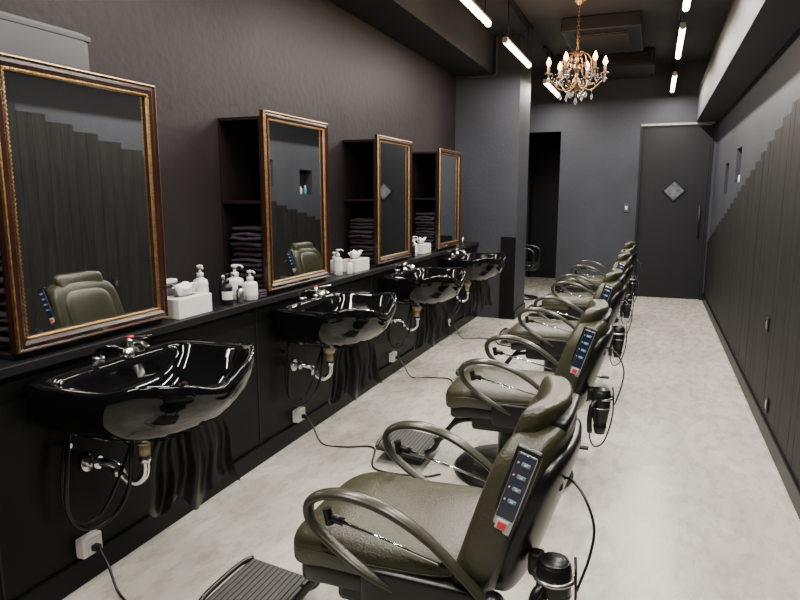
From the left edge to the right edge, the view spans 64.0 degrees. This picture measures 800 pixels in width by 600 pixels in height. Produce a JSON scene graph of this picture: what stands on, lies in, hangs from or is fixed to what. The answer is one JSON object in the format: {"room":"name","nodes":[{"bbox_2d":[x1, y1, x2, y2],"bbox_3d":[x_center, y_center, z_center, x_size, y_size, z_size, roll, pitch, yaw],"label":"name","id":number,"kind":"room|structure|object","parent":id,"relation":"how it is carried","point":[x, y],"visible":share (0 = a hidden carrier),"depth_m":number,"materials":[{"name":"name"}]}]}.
{"room":"salon","nodes":[
{"label":"salon","id":0,"kind":"room"},
{"bbox_2d":[0,0,455,295],"bbox_3d":[-0.256,-1.052,5.483,0.120,3.200,12.800,4,10,21],"label":"wall","id":1,"kind":"structure","parent":0,"point":[206,61],"depth_m":3.54,"materials":[{"name":"paint"}]},
{"bbox_2d":[0,245,476,599],"bbox_3d":[-0.813,0.420,3.713,0.292,0.867,8.699,4,10,21],"label":"wainscot","id":2,"kind":"structure","parent":1,"relation":"attached to","point":[37,538],"depth_m":2.46,"materials":[{"name":"black laminate"}]},
{"bbox_2d":[75,530,102,559],"bbox_3d":[-1.159,0.922,2.410,0.070,0.075,0.090,4,10,21],"label":"power outlet","id":3,"kind":"object","parent":2,"relation":"attached to","point":[88,544],"depth_m":2.39,"materials":[{"name":"white plastic"}]},
{"bbox_2d":[25,334,254,530],"bbox_3d":[-0.879,0.490,2.380,0.562,0.680,0.750,4,10,21],"label":"basin","id":4,"kind":"object","parent":2,"relation":"attached to","point":[142,394],"visible":1,"depth_m":2.26,"materials":[{"name":"black ceramic"}]},
{"bbox_2d":[148,414,240,516],"bbox_3d":[-0.829,0.622,2.561,0.360,0.486,0.065,-4,10,-24],"label":"cloth","id":5,"kind":"object","parent":4,"relation":"hanging from","point":[188,465],"visible":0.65,"depth_m":2.56,"materials":[{"name":"fabric"}]},
{"bbox_2d":[0,241,478,379],"bbox_3d":[-0.801,-0.026,3.635,0.319,0.035,8.698,4,10,21],"label":"ledge","id":6,"kind":"object","parent":2,"relation":"on","point":[8,368],"visible":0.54,"depth_m":2.83,"materials":[{"name":"black wood"}]},
{"bbox_2d":[0,95,161,359],"bbox_3d":[-1.271,-0.334,2.444,0.267,0.953,0.750,4,10,21],"label":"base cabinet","id":7,"kind":"object","parent":6,"relation":"on","point":[5,353],"visible":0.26,"depth_m":2.24,"materials":[{"name":"black wood"}]},
{"bbox_2d":[0,253,9,347],"bbox_3d":[-1.354,-0.021,2.295,0.227,0.348,0.313,4,10,21],"label":"folded towels","id":8,"kind":"object","parent":7,"relation":"in","point":[4,334],"visible":0.06,"depth_m":2.16,"materials":[{"name":"fabric"}]},
{"bbox_2d":[0,11,90,71],"bbox_3d":[-1.362,-0.863,2.165,0.204,0.180,0.604,4,10,21],"label":"storage box","id":9,"kind":"object","parent":7,"relation":"on","point":[20,36],"visible":0.52,"depth_m":2.21,"materials":[{"name":"white plastic"}]},
{"bbox_2d":[0,52,168,354],"bbox_3d":[-1.139,-0.347,2.362,0.033,0.960,0.710,4,10,21],"label":"framed mirror","id":10,"kind":"object","parent":6,"relation":"on","point":[82,231],"visible":1,"depth_m":2.31,"materials":[{"name":"brown wood"}]},
{"bbox_2d":[166,278,183,295],"bbox_3d":[-1.117,-0.018,2.990,0.132,0.158,0.217,4,10,21],"label":"dispenser","id":11,"kind":"object","parent":6,"relation":"on","point":[170,281],"visible":0.2,"depth_m":2.97,"materials":[{"name":"white plastic"}]},
{"bbox_2d":[164,281,211,319],"bbox_3d":[-0.986,-0.006,2.940,0.120,0.150,0.230,4,10,21],"label":"tissue box","id":12,"kind":"object","parent":6,"relation":"on","point":[186,303],"visible":0.98,"depth_m":2.90,"materials":[{"name":"white plastic"}]},
{"bbox_2d":[193,265,208,292],"bbox_3d":[-0.984,-0.071,3.157,0.074,0.207,0.074,1,9,8],"label":"pump bottle","id":13,"kind":"object","parent":6,"relation":"on","point":[202,286],"visible":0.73,"depth_m":3.13,"materials":[{"name":"white plastic"}]},
{"bbox_2d":[219,275,224,301],"bbox_3d":[-0.911,-0.060,3.293,0.040,0.141,0.039,4,10,21],"label":"spray bottle","id":14,"kind":"object","parent":6,"relation":"on","point":[222,277],"visible":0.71,"depth_m":3.28,"materials":[{"name":"black plastic"}]},
{"bbox_2d":[222,273,234,304],"bbox_3d":[-0.865,-0.055,3.209,0.061,0.160,0.055,7,11,36],"label":"pump bottle","id":15,"kind":"object","parent":6,"relation":"on","point":[227,289],"visible":1,"depth_m":3.19,"materials":[{"name":"black plastic"}]},
{"bbox_2d":[228,264,243,300],"bbox_3d":[-0.866,-0.095,3.368,0.097,0.188,0.091,2,9,10],"label":"pump bottle","id":16,"kind":"object","parent":6,"relation":"on","point":[235,280],"visible":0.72,"depth_m":3.34,"materials":[{"name":"white plastic"}]},
{"bbox_2d":[236,285,244,302],"bbox_3d":[-0.820,-0.032,3.283,0.040,0.091,0.039,4,10,21],"label":"bottle","id":17,"kind":"object","parent":6,"relation":"on","point":[240,291],"visible":1,"depth_m":3.27,"materials":[{"name":"silver metal"}]},
{"bbox_2d":[243,270,257,300],"bbox_3d":[-0.786,-0.079,3.360,0.076,0.158,0.076,-1,9,-4],"label":"pump bottle","id":18,"kind":"object","parent":6,"relation":"on","point":[250,287],"visible":0.96,"depth_m":3.34,"materials":[{"name":"white plastic"}]},
{"bbox_2d":[258,289,266,297],"bbox_3d":[-0.769,-0.035,3.453,0.080,0.041,0.080,4,10,21],"label":"folded cloth","id":19,"kind":"object","parent":6,"relation":"on","point":[261,292],"visible":0.38,"depth_m":3.43,"materials":[{"name":"purple fabric"}]},
{"bbox_2d":[218,116,325,294],"bbox_3d":[-0.722,-0.560,3.822,0.267,0.953,0.750,4,10,21],"label":"shelf unit","id":20,"kind":"object","parent":6,"relation":"on","point":[238,137],"visible":0.39,"depth_m":3.61,"materials":[{"name":"black wood"}]},
{"bbox_2d":[229,225,263,287],"bbox_3d":[-0.806,-0.250,3.669,0.227,0.361,0.317,4,10,21],"label":"folded towels","id":21,"kind":"object","parent":20,"relation":"in","point":[248,245],"visible":0.58,"depth_m":3.54,"materials":[{"name":"brown fabric"}]},
{"bbox_2d":[259,109,330,291],"bbox_3d":[-0.590,-0.573,3.740,0.033,0.960,0.710,4,10,21],"label":"framed mirror","id":22,"kind":"object","parent":6,"relation":"on","point":[294,150],"visible":0.99,"depth_m":3.70,"materials":[{"name":"brown wood"}]},
{"bbox_2d":[330,252,336,273],"bbox_3d":[-0.465,-0.265,4.519,0.072,0.150,0.072,-4,10,-23],"label":"pump bottle","id":23,"kind":"object","parent":6,"relation":"on","point":[333,253],"visible":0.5,"depth_m":4.50,"materials":[{"name":"white plastic"}]},
{"bbox_2d":[333,249,343,275],"bbox_3d":[-0.427,-0.260,4.396,0.065,0.180,0.065,8,12,40],"label":"pump bottle","id":24,"kind":"object","parent":6,"relation":"on","point":[337,261],"visible":1,"depth_m":4.38,"materials":[{"name":"white plastic"}]},
{"bbox_2d":[346,259,352,273],"bbox_3d":[-0.353,-0.234,4.480,0.044,0.101,0.043,4,10,21],"label":"bottle","id":25,"kind":"object","parent":6,"relation":"on","point":[349,266],"visible":1,"depth_m":4.46,"materials":[{"name":"white plastic"}]},
{"bbox_2d":[342,250,368,272],"bbox_3d":[-0.325,-0.287,4.655,0.120,0.150,0.230,4,10,21],"label":"tissue box","id":26,"kind":"object","parent":6,"relation":"on","point":[360,264],"visible":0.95,"depth_m":4.61,"materials":[{"name":"white plastic"}]},
{"bbox_2d":[342,139,407,266],"bbox_3d":[-0.173,-0.786,5.199,0.267,0.953,0.750,4,10,21],"label":"shelf unit","id":27,"kind":"object","parent":6,"relation":"on","point":[358,154],"visible":0.42,"depth_m":5.04,"materials":[{"name":"black wood"}]},
{"bbox_2d":[348,218,373,262],"bbox_3d":[-0.256,-0.473,5.050,0.227,0.348,0.313,4,10,21],"label":"folded towels","id":28,"kind":"object","parent":27,"relation":"in","point":[362,235],"visible":0.59,"depth_m":4.92,"materials":[{"name":"brown fabric"}]},
{"bbox_2d":[375,134,411,263],"bbox_3d":[-0.041,-0.799,5.117,0.033,0.960,0.710,4,10,21],"label":"framed mirror","id":29,"kind":"object","parent":6,"relation":"on","point":[393,156],"visible":1,"depth_m":5.09,"materials":[{"name":"brown wood"}]},
{"bbox_2d":[411,241,414,256],"bbox_3d":[0.115,-0.455,5.705,0.040,0.141,0.039,4,10,21],"label":"spray bottle","id":30,"kind":"object","parent":6,"relation":"on","point":[413,244],"visible":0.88,"depth_m":5.69,"materials":[{"name":"black plastic"}]},
{"bbox_2d":[412,236,417,255],"bbox_3d":[0.122,-0.486,5.773,0.064,0.180,0.064,-4,10,-23],"label":"pump bottle","id":31,"kind":"object","parent":6,"relation":"on","point":[413,237],"visible":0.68,"depth_m":5.75,"materials":[{"name":"white plastic"}]},
{"bbox_2d":[416,237,430,253],"bbox_3d":[0.202,-0.522,6.084,0.120,0.150,0.230,4,10,21],"label":"tissue box","id":32,"kind":"object","parent":6,"relation":"on","point":[423,248],"visible":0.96,"depth_m":6.03,"materials":[{"name":"white plastic"}]},
{"bbox_2d":[412,151,456,250],"bbox_3d":[0.368,-1.009,6.559,0.267,0.953,0.750,4,10,21],"label":"shelf unit","id":33,"kind":"object","parent":6,"relation":"on","point":[424,164],"visible":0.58,"depth_m":6.46,"materials":[{"name":"black wood"}]},
{"bbox_2d":[414,212,435,247],"bbox_3d":[0.284,-0.699,6.406,0.227,0.361,0.317,4,10,21],"label":"folded towels","id":34,"kind":"object","parent":33,"relation":"in","point":[426,223],"visible":0.7,"depth_m":6.28,"materials":[{"name":"brown fabric"}]},
{"bbox_2d":[436,148,460,248],"bbox_3d":[0.500,-1.022,6.477,0.033,0.960,0.710,4,10,21],"label":"framed mirror","id":35,"kind":"object","parent":6,"relation":"on","point":[448,161],"visible":1,"depth_m":6.46,"materials":[{"name":"brown wood"}]},
{"bbox_2d":[292,406,306,422],"bbox_3d":[-0.592,0.689,3.833,0.070,0.075,0.090,4,10,21],"label":"power outlet","id":36,"kind":"object","parent":2,"relation":"attached to","point":[299,414],"depth_m":3.81,"materials":[{"name":"white plastic"}]},
{"bbox_2d":[273,284,396,406],"bbox_3d":[-0.334,0.266,3.748,0.562,0.680,0.750,4,10,21],"label":"basin","id":37,"kind":"object","parent":2,"relation":"attached to","point":[326,320],"visible":1,"depth_m":3.55,"materials":[{"name":"black ceramic"}]},
{"bbox_2d":[327,339,381,404],"bbox_3d":[-0.284,0.397,3.929,0.360,0.486,0.065,-4,10,-24],"label":"cloth","id":38,"kind":"object","parent":37,"relation":"hanging from","point":[354,367],"visible":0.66,"depth_m":3.93,"materials":[{"name":"fabric"}]},
{"bbox_2d":[389,351,398,361],"bbox_3d":[-0.043,0.462,5.211,0.070,0.075,0.090,4,10,21],"label":"power outlet","id":39,"kind":"object","parent":2,"relation":"attached to","point":[393,356],"depth_m":5.18,"materials":[{"name":"white plastic"}]},
{"bbox_2d":[381,261,465,348],"bbox_3d":[0.215,0.040,5.126,0.562,0.680,0.750,4,10,21],"label":"basin","id":40,"kind":"object","parent":2,"relation":"attached to","point":[415,287],"visible":0.94,"depth_m":4.89,"materials":[{"name":"black ceramic"}]},
{"bbox_2d":[413,302,451,349],"bbox_3d":[0.265,0.171,5.307,0.360,0.486,0.065,-4,10,-24],"label":"cloth","id":41,"kind":"object","parent":40,"relation":"hanging from","point":[433,322],"visible":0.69,"depth_m":5.30,"materials":[{"name":"fabric"}]},
{"bbox_2d":[441,247,504,315],"bbox_3d":[0.764,-0.186,6.503,0.562,0.680,0.750,4,10,21],"label":"basin","id":42,"kind":"object","parent":2,"relation":"attached to","point":[478,267],"visible":0.8,"depth_m":6.25,"materials":[{"name":"black ceramic"}]},
{"bbox_2d":[463,280,492,317],"bbox_3d":[0.814,-0.055,6.684,0.360,0.486,0.065,-4,10,-24],"label":"cloth","id":43,"kind":"object","parent":42,"relation":"hanging from","point":[479,297],"visible":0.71,"depth_m":6.68,"materials":[{"name":"fabric"}]},
{"bbox_2d":[17,311,476,599],"bbox_3d":[-0.673,0.808,3.720,0.015,0.099,8.698,4,10,21],"label":"baseboard","id":44,"kind":"structure","parent":1,"relation":"attached to","point":[79,573],"depth_m":2.86,"materials":[{"name":"black laminate"}]},
{"bbox_2d":[329,0,492,75],"bbox_3d":[-0.750,-2.108,3.274,0.430,0.400,8.700,4,10,21],"label":"ceiling beam","id":45,"kind":"structure","parent":1,"relation":"attached to","point":[442,32],"depth_m":5.66,"materials":[{"name":"black paint"}]},
{"bbox_2d":[62,276,799,599],"bbox_3d":[1.173,0.668,5.196,3.350,0.100,13.000,4,10,21],"label":"floor","id":46,"kind":"structure","parent":0,"point":[687,497],"depth_m":3.23,"materials":[{"name":"concrete"}]},
{"bbox_2d":[98,547,125,599],"bbox_3d":[-0.743,1.039,2.175,0.904,0.152,0.193,8,12,39],"label":"power cable","id":47,"kind":"object","parent":46,"relation":"on","point":[121,596],"visible":1,"depth_m":2.37,"materials":[{"name":"black rubber"}]},
{"bbox_2d":[306,416,440,476],"bbox_3d":[-0.176,0.808,3.586,0.905,0.152,0.202,9,13,44],"label":"power cable","id":48,"kind":"object","parent":46,"relation":"on","point":[319,440],"visible":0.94,"depth_m":3.71,"materials":[{"name":"black rubber"}]},
{"bbox_2d":[198,375,595,599],"bbox_3d":[-0.048,0.672,1.998,1.265,0.926,0.630,3,10,19],"label":"barber chair","id":49,"kind":"object","parent":46,"relation":"on","point":[374,535],"visible":0.99,"depth_m":1.72,"materials":[{"name":"green leather"}]},
{"bbox_2d":[528,552,576,599],"bbox_3d":[0.364,0.760,1.577,0.131,0.276,0.094,-1,9,-5],"label":"hair dryer","id":50,"kind":"object","parent":49,"relation":"attached to","point":[555,568],"visible":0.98,"depth_m":1.53,"materials":[{"name":"black plastic"}]},
{"bbox_2d":[399,358,452,382],"bbox_3d":[0.382,0.579,4.978,0.908,0.152,0.181,8,12,41],"label":"power cord","id":51,"kind":"object","parent":46,"relation":"on","point":[399,358],"visible":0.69,"depth_m":5.13,"materials":[{"name":"black rubber"}]},
{"bbox_2d":[452,323,510,346],"bbox_3d":[0.938,0.351,6.368,0.912,0.152,0.172,7,12,38],"label":"power cord","id":52,"kind":"object","parent":46,"relation":"on","point":[452,323],"visible":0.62,"depth_m":6.53,"materials":[{"name":"black rubber"}]},
{"bbox_2d":[375,299,624,488],"bbox_3d":[0.500,0.447,3.373,1.265,0.926,0.630,3,10,18],"label":"barber chair","id":53,"kind":"object","parent":46,"relation":"on","point":[491,398],"visible":0.77,"depth_m":3.16,"materials":[{"name":"green leather"}]},
{"bbox_2d":[587,386,613,446],"bbox_3d":[0.913,0.534,2.954,0.131,0.276,0.094,-1,9,-7],"label":"hair dryer","id":54,"kind":"object","parent":53,"relation":"attached to","point":[598,409],"visible":1,"depth_m":2.92,"materials":[{"name":"black plastic"}]},
{"bbox_2d":[524,244,540,299],"bbox_3d":[1.720,-0.488,9.089,0.500,0.920,0.536,4,10,21],"label":"chair","id":55,"kind":"object","parent":46,"relation":"on","point":[529,265],"visible":0.27,"depth_m":8.96,"materials":[{"name":"leather"}]},
{"bbox_2d":[504,296,583,372],"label":"barber chair","id":56,"kind":"object","parent":46,"relation":"on","point":[549,336],"depth_m":4.59,"materials":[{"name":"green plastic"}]},
{"bbox_2d":[542,274,598,320],"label":"barber chair","id":57,"kind":"object","parent":46,"relation":"on","point":[581,300],"depth_m":5.96,"materials":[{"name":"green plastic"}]},
{"bbox_2d":[562,260,608,292],"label":"barber chair","id":58,"kind":"object","parent":46,"relation":"on","point":[597,279],"depth_m":7.33,"materials":[{"name":"green leather"}]},
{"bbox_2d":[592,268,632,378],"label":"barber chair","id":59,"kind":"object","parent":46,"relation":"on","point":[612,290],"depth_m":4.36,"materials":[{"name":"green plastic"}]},
{"bbox_2d":[608,325,626,365],"bbox_3d":[1.470,0.305,4.351,0.131,0.276,0.094,-1,9,-4],"label":"hair dryer","id":60,"kind":"object","parent":59,"relation":"attached to","point":[617,342],"visible":0.89,"depth_m":4.32,"materials":[{"name":"black plastic"}]},
{"bbox_2d":[609,251,638,302],"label":"barber chair","id":61,"kind":"object","parent":46,"relation":"on","point":[622,262],"depth_m":5.77,"materials":[{"name":"green leather"}]},
{"bbox_2d":[620,293,633,324],"bbox_3d":[2.022,0.077,5.737,0.131,0.276,0.094,-1,9,-7],"label":"hair dryer","id":62,"kind":"object","parent":61,"relation":"attached to","point":[625,310],"visible":0.89,"depth_m":5.70,"materials":[{"name":"black plastic"}]},
{"bbox_2d":[621,241,641,279],"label":"barber chair","id":63,"kind":"object","parent":46,"relation":"on","point":[630,246],"depth_m":7.14,"materials":[{"name":"green leather"}]},
{"bbox_2d":[627,274,637,295],"bbox_3d":[2.571,-0.149,7.115,0.131,0.276,0.094,-1,9,-4],"label":"hair dryer","id":64,"kind":"object","parent":63,"relation":"attached to","point":[631,285],"visible":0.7,"depth_m":7.08,"materials":[{"name":"black plastic"}]},
{"bbox_2d":[455,34,531,317],"bbox_3d":[1.110,-1.421,7.736,0.750,3.200,0.650,4,10,21],"label":"wall pillar","id":65,"kind":"structure","parent":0,"point":[492,115],"depth_m":7.40,"materials":[{"name":"grey paint"}]},
{"bbox_2d":[499,237,524,319],"bbox_3d":[1.383,-0.302,7.800,0.186,0.969,0.670,4,10,21],"label":"panel","id":66,"kind":"object","parent":65,"relation":"attached to","point":[508,244],"depth_m":7.50,"materials":[{"name":"black wood"}]},
{"bbox_2d":[525,132,560,275],"bbox_3d":[2.583,-1.995,11.231,1.140,3.200,0.120,4,10,21],"label":"wall","id":67,"kind":"structure","parent":0,"point":[530,134],"depth_m":11.31,"materials":[{"name":"grey paint"}]},
{"bbox_2d":[456,0,731,72],"bbox_3d":[1.173,-2.589,4.661,3.350,0.100,13.000,4,10,21],"label":"ceiling","id":68,"kind":"structure","parent":0,"point":[704,20],"depth_m":6.50,"materials":[{"name":"grey paint"}]},
{"bbox_2d":[461,0,491,26],"bbox_3d":[0.482,-2.300,4.521,0.050,0.422,1.450,4,10,21],"label":"tube light","id":69,"kind":"object","parent":68,"relation":"hanging from","point":[470,4],"visible":1,"depth_m":4.78,"materials":[{"name":"white plastic"}]},
{"bbox_2d":[465,35,498,78],"bbox_3d":[0.922,-2.729,7.218,0.380,0.449,0.043,4,10,21],"label":"conduit pipe","id":70,"kind":"object","parent":68,"relation":"attached to","point":[496,43],"visible":1,"depth_m":7.17,"materials":[{"name":"black metal"}]},
{"bbox_2d":[502,0,533,67],"bbox_3d":[1.150,-2.575,6.197,0.050,0.422,1.400,4,10,21],"label":"tube light","id":71,"kind":"object","parent":68,"relation":"hanging from","point":[505,40],"visible":1,"depth_m":6.13,"materials":[{"name":"white plastic"}]},
{"bbox_2d":[543,45,556,65],"bbox_3d":[1.823,-2.984,7.864,0.050,0.137,1.064,4,10,21],"label":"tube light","id":72,"kind":"object","parent":68,"relation":"hanging from","point":[545,47],"depth_m":7.92,"materials":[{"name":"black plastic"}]},
{"bbox_2d":[543,72,559,96],"bbox_3d":[1.906,-2.725,8.121,0.050,0.145,1.361,4,10,21],"label":"tube light","id":73,"kind":"object","parent":68,"relation":"hanging from","point":[551,87],"depth_m":8.14,"materials":[{"name":"white plastic"}]},
{"bbox_2d":[545,0,608,104],"bbox_3d":[1.608,-2.248,5.796,0.552,0.939,0.549,4,10,21],"label":"chandelier","id":74,"kind":"object","parent":68,"relation":"hanging from","point":[576,83],"visible":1,"depth_m":5.80,"materials":[{"name":"brown metal"}]},
{"bbox_2d":[561,11,643,55],"bbox_3d":[2.186,-2.809,6.835,0.760,0.167,1.200,4,10,21],"label":"air conditioner","id":75,"kind":"object","parent":68,"relation":"attached to","point":[620,32],"depth_m":6.43,"materials":[{"name":"black metal"}]},
{"bbox_2d":[557,47,654,81],"bbox_3d":[2.679,-3.029,8.276,1.150,0.199,0.925,4,10,21],"label":"duct","id":76,"kind":"object","parent":68,"relation":"attached to","point":[638,64],"depth_m":7.93,"materials":[{"name":"metal"}]},
{"bbox_2d":[670,35,678,92],"bbox_3d":[3.350,-2.840,7.809,0.050,0.422,1.450,4,10,21],"label":"tube light","id":77,"kind":"object","parent":68,"relation":"hanging from","point":[674,76],"visible":0.9,"depth_m":7.56,"materials":[{"name":"white plastic"}]},
{"bbox_2d":[675,0,685,58],"bbox_3d":[2.527,-2.501,5.742,0.050,0.422,1.450,4,10,21],"label":"tube light","id":78,"kind":"object","parent":68,"relation":"hanging from","point":[682,28],"visible":0.98,"depth_m":5.75,"materials":[{"name":"white plastic"}]},
{"bbox_2d":[682,0,690,11],"bbox_3d":[1.859,-2.226,4.066,0.050,0.422,1.500,4,10,21],"label":"tube light","id":79,"kind":"object","parent":68,"relation":"hanging from","point":[686,4],"visible":1,"depth_m":4.57,"materials":[{"name":"white plastic"}]},
{"bbox_2d":[696,0,799,121],"bbox_3d":[2.100,-1.943,3.445,0.270,0.780,11.050,4,10,21],"label":"ceiling beam","id":80,"kind":"structure","parent":68,"relation":"attached to","point":[752,32],"depth_m":4.64,"materials":[{"name":"paint"}]},
{"bbox_2d":[529,61,718,299],"bbox_3d":[3.195,-1.793,10.002,2.950,3.200,1.750,4,10,21],"label":"wall","id":81,"kind":"structure","parent":0,"point":[601,134],"depth_m":9.15,"materials":[{"name":"grey paint"}]},
{"bbox_2d":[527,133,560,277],"bbox_3d":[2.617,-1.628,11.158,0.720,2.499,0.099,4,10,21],"label":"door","id":82,"kind":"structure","parent":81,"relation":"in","point":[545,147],"depth_m":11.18,"materials":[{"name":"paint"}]},
{"bbox_2d":[623,204,628,211],"bbox_3d":[3.220,-1.312,9.109,0.070,0.115,0.015,4,10,21],"label":"light switch","id":83,"kind":"object","parent":81,"relation":"attached to","point":[626,206],"visible":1,"depth_m":9.10,"materials":[{"name":"white plastic"}]},
{"bbox_2d":[632,121,714,299],"bbox_3d":[3.788,-1.222,8.933,0.923,2.418,0.131,4,10,21],"label":"door","id":84,"kind":"structure","parent":81,"relation":"in","point":[675,159],"depth_m":8.92,"materials":[{"name":"paint"}]},
{"bbox_2d":[709,27,799,237],"bbox_3d":[2.295,-0.737,3.565,0.150,3.200,11.050,4,10,21],"label":"wall","id":85,"kind":"structure","parent":0,"point":[745,130],"depth_m":5.37,"materials":[{"name":"grey paint"}]},
{"bbox_2d":[702,293,799,519],"bbox_3d":[2.198,0.786,3.853,0.014,0.099,11.049,4,10,21],"label":"baseboard","id":86,"kind":"structure","parent":85,"relation":"attached to","point":[789,482],"depth_m":3.90,"materials":[{"name":"black laminate"}]},
{"bbox_2d":[703,98,799,488],"bbox_3d":[2.215,-0.340,3.660,0.020,2.375,11.043,4,10,21],"label":"boards","id":87,"kind":"object","parent":85,"relation":"attached to","point":[752,269],"visible":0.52,"depth_m":4.09,"materials":[{"name":"grey wood"}]},
{"bbox_2d":[765,396,768,412],"bbox_3d":[2.216,0.632,3.870,0.012,0.090,0.060,4,10,21],"label":"power outlet","id":88,"kind":"object","parent":87,"relation":"attached to","point":[767,398],"visible":1,"depth_m":3.85,"materials":[{"name":"paint"}]},
{"bbox_2d":[765,317,769,331],"bbox_3d":[2.300,0.153,4.009,0.012,0.090,0.060,4,10,21],"label":"power outlet","id":89,"kind":"object","parent":87,"relation":"attached to","point":[768,318],"visible":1,"depth_m":3.99,"materials":[{"name":"paint"}]}
]}

